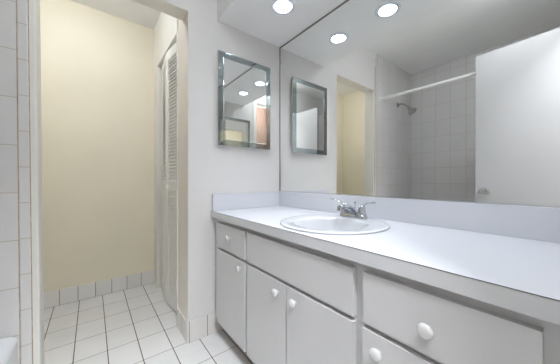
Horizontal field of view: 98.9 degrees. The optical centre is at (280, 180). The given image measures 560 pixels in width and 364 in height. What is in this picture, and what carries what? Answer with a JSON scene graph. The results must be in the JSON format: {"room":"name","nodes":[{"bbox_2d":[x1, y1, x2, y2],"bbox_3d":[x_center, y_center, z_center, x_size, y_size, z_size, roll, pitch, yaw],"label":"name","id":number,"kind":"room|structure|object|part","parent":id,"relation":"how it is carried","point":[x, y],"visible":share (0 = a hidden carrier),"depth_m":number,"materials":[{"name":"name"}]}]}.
{"room":"bathroom","nodes":[
{"label":"bathroom","id":0,"kind":"room"},
{"bbox_2d":[0,0,19,363],"bbox_3d":[-1.460,-0.235,0.753,0.886,2.455,0.010,0,0,-38],"label":"wall","id":1,"kind":"structure","parent":0,"point":[9,254],"depth_m":1.00,"materials":[{"name":"tile"}]},
{"bbox_2d":[16,0,20,363],"bbox_3d":[-1.117,-0.235,1.018,0.021,2.455,0.002,0,0,-38],"label":"trim","id":2,"kind":"structure","parent":1,"relation":"attached to","point":[16,0],"depth_m":1.02,"materials":[{"name":"tile"}]},
{"bbox_2d":[40,0,175,292],"bbox_3d":[-1.633,-0.235,2.075,2.400,2.455,0.100,0,0,-38],"label":"wall","id":3,"kind":"structure","parent":0,"point":[97,67],"depth_m":2.04,"materials":[{"name":"beige paint"}]},
{"bbox_2d":[44,270,153,308],"bbox_3d":[-1.835,0.930,1.846,1.540,0.123,0.010,0,0,-38],"label":"baseboard","id":4,"kind":"structure","parent":3,"relation":"attached to","point":[81,292],"depth_m":2.04,"materials":[{"name":"tile"}]},
{"bbox_2d":[70,0,160,29],"bbox_3d":[-0.770,-1.503,1.020,2.542,0.080,2.825,0,0,-38],"label":"ceiling","id":5,"kind":"structure","parent":0,"point":[129,10],"depth_m":2.06,"materials":[{"name":"paint"}]},
{"bbox_2d":[44,283,253,363],"bbox_3d":[-0.485,1.022,0.738,2.750,0.060,3.660,0,0,-38],"label":"floor","id":6,"kind":"structure","parent":0,"point":[136,325],"depth_m":1.51,"materials":[{"name":"tile"}]},
{"bbox_2d":[0,337,17,363],"bbox_3d":[-0.988,0.819,0.149,0.877,0.346,1.520,0,0,-38],"label":"bathtub","id":7,"kind":"object","parent":6,"relation":"on","point":[8,345],"visible":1,"depth_m":0.95,"materials":[{"name":"white ceramic"}]},
{"bbox_2d":[216,219,559,363],"bbox_3d":[0.244,0.616,1.119,0.583,0.752,1.521,0,0,-38],"label":"vanity cabinet","id":8,"kind":"object","parent":6,"relation":"on","point":[281,301],"visible":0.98,"depth_m":0.74,"materials":[{"name":"paint"}]},
{"bbox_3d":[-0.284,0.337,1.372,0.018,0.146,0.345,0,0,-38],"label":"drawer","id":9,"kind":"part","parent":8,"relation":"part of","materials":[{"name":"paint"}]},
{"bbox_3d":[-0.284,0.655,1.372,0.018,0.458,0.345,0,0,-38],"label":"door","id":10,"kind":"part","parent":8,"relation":"part of","materials":[{"name":"paint"}]},
{"bbox_3d":[-0.224,0.465,1.262,0.024,0.036,0.036,0,0,-38],"label":"knob","id":11,"kind":"part","parent":8,"relation":"part of","materials":[{"name":"white ceramic"}]},
{"bbox_3d":[-0.069,0.655,1.098,0.018,0.458,0.309,0,0,-38],"label":"door","id":12,"kind":"part","parent":8,"relation":"part of","materials":[{"name":"paint"}]},
{"bbox_3d":[-0.025,0.473,1.009,0.024,0.036,0.036,0,0,-38],"label":"knob","id":13,"kind":"part","parent":8,"relation":"part of","materials":[{"name":"white ceramic"}]},
{"bbox_3d":[0.045,0.473,0.919,0.024,0.036,0.036,0,0,-38],"label":"knob","id":14,"kind":"part","parent":8,"relation":"part of","materials":[{"name":"white ceramic"}]},
{"bbox_3d":[0.128,0.655,0.849,0.018,0.458,0.313,0,0,-38],"label":"door","id":15,"kind":"part","parent":8,"relation":"part of","materials":[{"name":"paint"}]},
{"bbox_3d":[0.258,0.473,0.650,0.024,0.036,0.036,0,0,-38],"label":"knob","id":16,"kind":"part","parent":8,"relation":"part of","materials":[{"name":"white ceramic"}]},
{"bbox_2d":[211,192,559,324],"bbox_3d":[0.246,0.164,1.126,0.572,0.150,1.532,0,0,-38],"label":"countertop","id":17,"kind":"structure","parent":8,"relation":"on","point":[504,256],"depth_m":0.78,"materials":[{"name":"white laminate"}]},
{"bbox_2d":[280,214,389,234],"bbox_3d":[0.239,0.266,1.107,0.486,0.154,0.486,0,0,-38],"label":"sink","id":18,"kind":"object","parent":17,"relation":"in","point":[335,224],"visible":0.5,"depth_m":1.17,"materials":[{"name":"white ceramic"}]},
{"bbox_2d":[330,198,375,218],"bbox_3d":[0.336,0.144,1.209,0.148,0.089,0.262,0,0,-38],"label":"faucet","id":19,"kind":"object","parent":17,"relation":"on","point":[346,210],"visible":1,"depth_m":1.19,"materials":[{"name":"silver metal"}]},
{"bbox_3d":[0.337,0.151,1.210,0.134,0.066,0.043,0,0,-38],"label":"spout","id":20,"kind":"part","parent":19,"relation":"part of","materials":[{"name":"silver metal"}]},
{"bbox_3d":[0.374,0.180,1.239,0.052,0.018,0.156,0,0,-38],"label":"plate","id":21,"kind":"part","parent":19,"relation":"part of","materials":[{"name":"silver metal"}]},
{"bbox_3d":[0.421,0.118,1.165,0.024,0.037,0.088,0,0,-26],"label":"lever","id":22,"kind":"part","parent":19,"relation":"part of","materials":[{"name":"silver metal"}]},
{"bbox_2d":[280,192,559,242],"bbox_3d":[0.463,0.143,1.297,0.021,0.110,1.532,0,0,-38],"label":"backsplash","id":23,"kind":"structure","parent":17,"relation":"on","point":[526,222],"depth_m":0.97,"materials":[{"name":"white laminate"}]},
{"bbox_3d":[0.353,0.655,0.562,0.018,0.458,0.354,0,0,-38],"label":"door","id":24,"kind":"part","parent":8,"relation":"part of","materials":[{"name":"paint"}]},
{"bbox_3d":[0.334,0.347,0.553,0.024,0.036,0.036,0,0,-38],"label":"knob","id":25,"kind":"part","parent":8,"relation":"part of","materials":[{"name":"white ceramic"}]},
{"bbox_3d":[0.354,0.337,0.560,0.018,0.146,0.352,0,0,-38],"label":"drawer","id":26,"kind":"part","parent":8,"relation":"part of","materials":[{"name":"paint"}]},
{"bbox_2d":[154,12,175,288],"bbox_3d":[-0.949,-0.235,2.010,0.055,2.455,0.848,0,0,-38],"label":"wall","id":27,"kind":"structure","parent":0,"point":[165,27],"depth_m":2.20,"materials":[{"name":"beige paint"}]},
{"bbox_2d":[161,42,175,311],"bbox_3d":[-0.907,-0.025,1.943,0.079,2.010,0.633,0,0,-38],"label":"door","id":28,"kind":"structure","parent":27,"relation":"in","point":[168,121],"depth_m":1.91,"materials":[{"name":"paint"}]},
{"bbox_3d":[-0.998,-0.025,2.075,0.028,2.010,0.313,0,0,-32],"label":"louver panel","id":29,"kind":"part","parent":28,"relation":"part of","materials":[{"name":"paint"}]},
{"bbox_3d":[-0.800,-0.025,1.823,0.028,2.010,0.313,0,0,-44],"label":"louver panel","id":30,"kind":"part","parent":28,"relation":"part of","materials":[{"name":"paint"}]},
{"bbox_2d":[177,307,187,342],"bbox_3d":[-0.637,0.928,1.548,0.008,0.128,0.222,0,0,-38],"label":"baseboard","id":31,"kind":"object","parent":27,"relation":"attached to","point":[181,320],"visible":1,"depth_m":1.52,"materials":[{"name":"tile"}]},
{"bbox_2d":[164,0,279,321],"bbox_3d":[-0.589,-0.235,1.519,1.401,2.455,0.115,0,0,-38],"label":"wall","id":32,"kind":"structure","parent":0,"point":[213,168],"depth_m":1.55,"materials":[{"name":"paint"}]},
{"bbox_2d":[29,0,187,363],"bbox_3d":[-0.905,-0.024,1.337,0.697,2.031,0.223,0,0,-38],"label":"door frame","id":33,"kind":"structure","parent":32,"relation":"attached to","point":[34,5],"depth_m":1.13,"materials":[{"name":"paint"}]},
{"bbox_2d":[187,312,222,343],"bbox_3d":[-0.467,0.928,1.535,0.255,0.128,0.009,0,0,-38],"label":"baseboard","id":34,"kind":"structure","parent":32,"relation":"attached to","point":[206,325],"depth_m":1.51,"materials":[{"name":"tile"}]},
{"bbox_2d":[218,50,269,149],"bbox_3d":[-0.247,-0.539,1.693,0.419,0.615,0.034,0,0,-38],"label":"medicine cabinet","id":35,"kind":"object","parent":32,"relation":"attached to","point":[243,84],"visible":1,"depth_m":1.66,"materials":[{"name":"silver mirror"}]},
{"bbox_2d":[224,58,265,143],"bbox_3d":[-0.242,-0.539,1.683,0.343,0.543,0.004,0,0,-38],"label":"mirror glass","id":36,"kind":"object","parent":35,"relation":"on","point":[244,82],"depth_m":1.67,"materials":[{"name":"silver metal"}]},
{"bbox_2d":[217,0,345,47],"bbox_3d":[0.264,-1.258,1.140,0.528,0.409,1.535,0,0,-38],"label":"soffit","id":37,"kind":"structure","parent":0,"point":[256,18],"depth_m":1.55,"materials":[{"name":"paint"}]},
{"bbox_2d":[270,0,294,14],"bbox_3d":[0.014,-1.097,1.449,0.151,0.097,0.151,0,0,-38],"label":"recessed light","id":38,"kind":"object","parent":37,"relation":"attached to","point":[280,7],"visible":1,"depth_m":1.49,"materials":[{"name":"white"}]},
{"bbox_3d":[-0.614,-0.236,1.640,0.136,2.455,0.107,0,0,-38],"label":"wall","id":39,"kind":"structure","parent":0,"visible":0},
{"bbox_2d":[176,18,177,323],"bbox_3d":[-0.702,-0.235,1.652,0.028,2.455,0.020,0,0,-38],"label":"trim","id":40,"kind":"structure","parent":39,"relation":"attached to","point":[176,18],"depth_m":1.65,"materials":[{"name":"paint"}]},
{"bbox_3d":[0.766,-0.236,1.026,0.120,2.455,2.565,0,0,-38],"label":"wall","id":41,"kind":"structure","parent":0,"visible":0},
{"bbox_2d":[279,0,559,207],"bbox_3d":[0.467,-0.483,1.301,0.010,1.141,1.530,0,0,-38],"label":"wall mirror","id":42,"kind":"object","parent":41,"relation":"attached to","point":[435,100],"visible":1,"depth_m":1.06,"materials":[{"name":"silver metal"}]},
{"bbox_3d":[-1.540,-0.236,0.770,1.021,2.455,0.115,0,0,-38],"label":"wall","id":43,"kind":"structure","parent":0,"visible":0},
{"bbox_2d":[17,0,31,363],"bbox_3d":[-1.106,-0.210,1.032,0.053,2.405,0.010,0,0,-38],"label":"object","id":44,"kind":"structure","parent":43,"relation":"attached to","point":[22,5],"depth_m":1.03,"materials":[{"name":"tile"}]},
{"bbox_2d":[28,0,32,363],"bbox_3d":[-1.093,-0.158,1.045,0.023,2.300,0.006,0,0,-38],"label":"trim","id":45,"kind":"structure","parent":43,"relation":"attached to","point":[28,0],"depth_m":1.04,"materials":[{"name":"wood"}]}
]}

